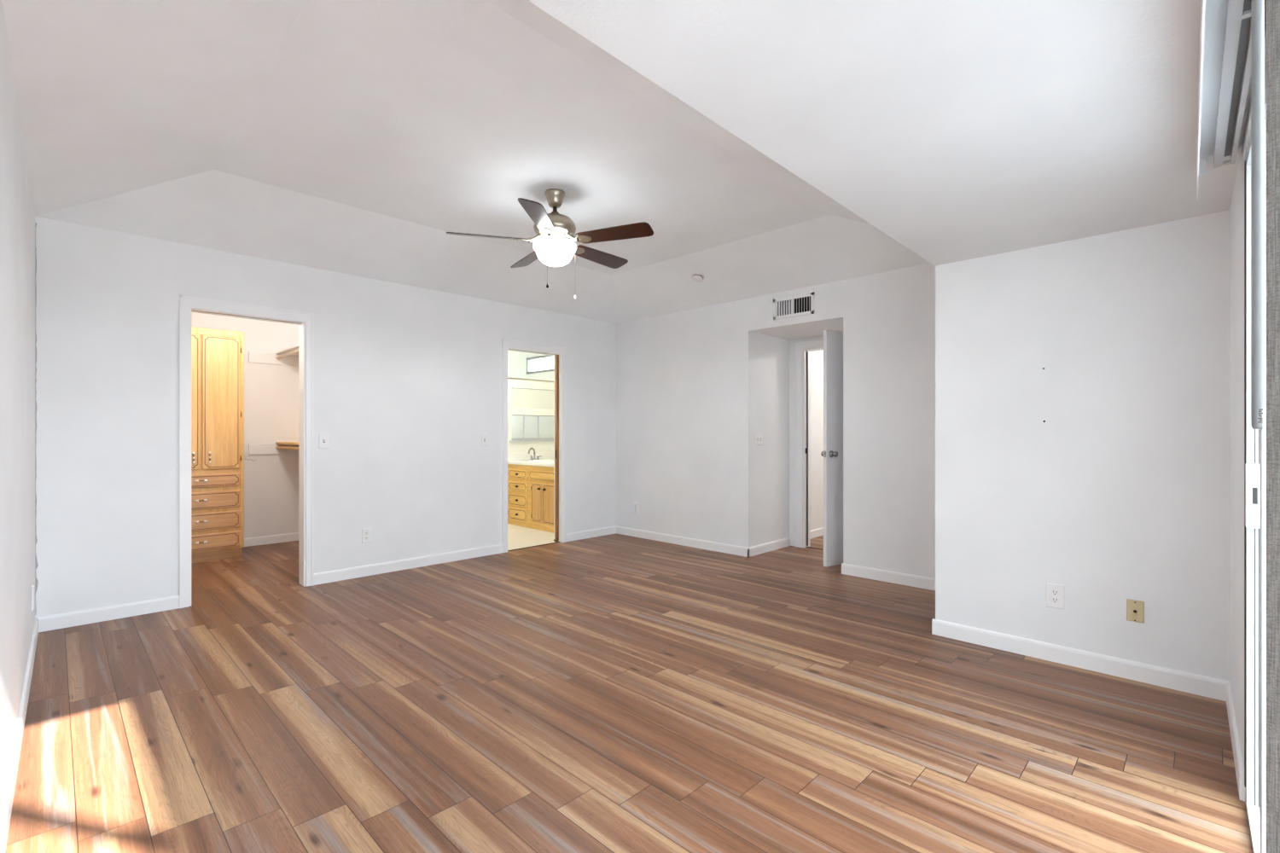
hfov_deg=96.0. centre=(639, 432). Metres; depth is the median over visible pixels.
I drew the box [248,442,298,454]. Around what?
closet shelf
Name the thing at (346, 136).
ceiling
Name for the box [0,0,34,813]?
wall
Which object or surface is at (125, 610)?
baseboard
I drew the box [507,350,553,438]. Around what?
wall
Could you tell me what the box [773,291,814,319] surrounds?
air vent
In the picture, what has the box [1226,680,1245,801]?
baseboard
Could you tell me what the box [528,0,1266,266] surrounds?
ceiling
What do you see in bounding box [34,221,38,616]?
trim
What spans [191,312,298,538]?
wall
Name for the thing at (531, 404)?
vanity light fixture
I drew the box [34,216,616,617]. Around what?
wall
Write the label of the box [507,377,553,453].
wall
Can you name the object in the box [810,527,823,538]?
baseboard
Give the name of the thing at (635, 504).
wall outlet
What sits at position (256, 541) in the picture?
baseboard
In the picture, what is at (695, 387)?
wall
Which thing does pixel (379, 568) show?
baseboard
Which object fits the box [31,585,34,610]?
blank wall plate
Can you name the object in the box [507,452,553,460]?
backsplash
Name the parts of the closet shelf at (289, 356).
hanging rod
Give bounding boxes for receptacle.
[1051,589,1058,595]
[1051,597,1058,603]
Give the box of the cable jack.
[1126,599,1144,623]
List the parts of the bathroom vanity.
drawer, drawer, drawer, drawer, door, door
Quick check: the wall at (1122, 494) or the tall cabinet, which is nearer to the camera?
the wall at (1122, 494)
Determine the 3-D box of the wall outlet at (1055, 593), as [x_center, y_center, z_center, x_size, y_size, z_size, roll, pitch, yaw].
[2.136,0.842,2.963,0.078,0.125,0.008,0,0,44]
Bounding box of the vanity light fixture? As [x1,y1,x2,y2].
[511,385,553,415]
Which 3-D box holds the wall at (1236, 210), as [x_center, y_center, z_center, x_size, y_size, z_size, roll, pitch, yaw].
[1.241,0.080,1.027,0.120,2.200,4.200,0,0,44]
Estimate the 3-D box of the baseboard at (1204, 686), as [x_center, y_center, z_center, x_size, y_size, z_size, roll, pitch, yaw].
[2.156,1.136,2.940,1.240,0.088,0.013,0,0,44]
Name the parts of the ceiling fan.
blade, blade, blade, pull chain, lamp shade, blade, blade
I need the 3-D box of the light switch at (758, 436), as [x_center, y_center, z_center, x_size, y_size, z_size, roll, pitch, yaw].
[1.158,0.066,5.588,0.016,0.116,0.116,0,0,44]
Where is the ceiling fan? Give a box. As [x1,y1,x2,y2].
[446,188,653,299]
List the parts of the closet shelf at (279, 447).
hanging rod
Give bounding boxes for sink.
[527,459,553,462]
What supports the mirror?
in the wall at (541, 446)
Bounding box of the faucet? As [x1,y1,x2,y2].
[527,448,541,460]
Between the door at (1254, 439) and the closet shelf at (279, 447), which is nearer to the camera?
the door at (1254, 439)
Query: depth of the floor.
2.33 m
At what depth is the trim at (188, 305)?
4.21 m
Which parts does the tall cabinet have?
door, drawer, drawer, drawer, drawer, door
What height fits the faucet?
0.171 m
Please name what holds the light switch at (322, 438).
attached to the wall at (407, 380)
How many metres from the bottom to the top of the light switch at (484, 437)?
0.116 m
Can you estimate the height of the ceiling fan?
0.702 m
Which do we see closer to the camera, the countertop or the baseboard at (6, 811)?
the baseboard at (6, 811)
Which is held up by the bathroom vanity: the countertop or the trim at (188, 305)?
the countertop
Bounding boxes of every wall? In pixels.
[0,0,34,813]
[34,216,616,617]
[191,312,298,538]
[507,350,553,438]
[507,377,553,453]
[616,262,935,578]
[810,349,823,530]
[935,210,1229,681]
[1229,13,1266,803]
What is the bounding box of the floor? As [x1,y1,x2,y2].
[5,523,1253,852]
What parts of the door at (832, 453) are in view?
knob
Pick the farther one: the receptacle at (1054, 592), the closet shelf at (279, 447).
the closet shelf at (279, 447)
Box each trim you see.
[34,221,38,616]
[179,295,313,608]
[501,338,566,552]
[507,541,559,551]
[795,338,823,547]
[806,546,823,550]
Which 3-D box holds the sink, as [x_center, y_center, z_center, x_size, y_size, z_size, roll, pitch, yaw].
[-1.230,0.364,7.272,0.460,0.012,0.340,0,0,44]
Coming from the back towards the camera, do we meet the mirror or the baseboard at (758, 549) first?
the mirror
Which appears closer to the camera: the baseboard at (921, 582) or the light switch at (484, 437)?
the baseboard at (921, 582)
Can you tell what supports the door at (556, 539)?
in the wall at (407, 380)
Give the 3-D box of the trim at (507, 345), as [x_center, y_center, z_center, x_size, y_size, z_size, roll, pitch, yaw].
[-1.115,0.132,5.967,0.141,2.096,0.787,0,0,44]
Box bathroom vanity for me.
[507,464,553,533]
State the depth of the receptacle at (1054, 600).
2.96 m
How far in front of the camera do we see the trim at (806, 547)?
5.84 m
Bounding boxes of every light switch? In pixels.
[318,433,328,448]
[481,434,488,446]
[755,433,762,445]
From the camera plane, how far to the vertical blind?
0.47 m
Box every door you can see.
[553,354,558,541]
[820,330,843,567]
[1244,57,1266,852]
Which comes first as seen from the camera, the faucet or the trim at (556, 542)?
the trim at (556, 542)
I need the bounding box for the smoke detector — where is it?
[692,273,703,281]
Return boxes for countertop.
[507,459,553,467]
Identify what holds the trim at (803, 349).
attached to the wall at (695, 387)
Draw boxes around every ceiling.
[2,0,930,323]
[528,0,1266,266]
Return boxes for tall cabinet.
[191,326,244,564]
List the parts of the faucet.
spout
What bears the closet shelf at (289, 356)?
attached to the wall at (270, 391)
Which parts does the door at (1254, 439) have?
sliding panel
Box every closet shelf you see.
[248,343,298,366]
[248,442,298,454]
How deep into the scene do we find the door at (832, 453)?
5.05 m
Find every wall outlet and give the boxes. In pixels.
[361,528,371,543]
[633,502,638,512]
[1046,582,1064,610]
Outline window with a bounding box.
[526,354,553,374]
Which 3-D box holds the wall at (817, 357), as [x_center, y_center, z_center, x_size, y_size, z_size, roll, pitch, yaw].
[3.281,-0.295,6.230,2.440,2.950,2.510,0,0,44]
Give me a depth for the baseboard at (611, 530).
6.45 m
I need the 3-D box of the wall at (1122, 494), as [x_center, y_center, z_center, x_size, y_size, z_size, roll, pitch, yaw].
[2.584,-0.295,3.233,1.439,2.950,1.005,0,0,44]
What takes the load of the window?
in the wall at (516, 360)
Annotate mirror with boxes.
[509,387,553,442]
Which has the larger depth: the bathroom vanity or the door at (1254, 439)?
the bathroom vanity
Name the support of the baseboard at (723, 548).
attached to the wall at (695, 387)
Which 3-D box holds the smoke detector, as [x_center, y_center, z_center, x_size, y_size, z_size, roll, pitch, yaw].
[0.533,-1.425,5.297,0.110,0.064,0.106,0,0,44]
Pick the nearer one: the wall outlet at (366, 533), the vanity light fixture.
the wall outlet at (366, 533)
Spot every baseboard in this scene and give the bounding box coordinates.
[0,617,38,852]
[37,594,179,632]
[244,532,298,546]
[313,544,502,585]
[566,525,616,541]
[616,525,749,557]
[747,537,789,557]
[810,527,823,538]
[841,563,935,590]
[931,618,1227,701]
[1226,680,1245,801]
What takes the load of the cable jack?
attached to the wall at (1122, 494)
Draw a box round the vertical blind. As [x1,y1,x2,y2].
[1196,0,1279,852]

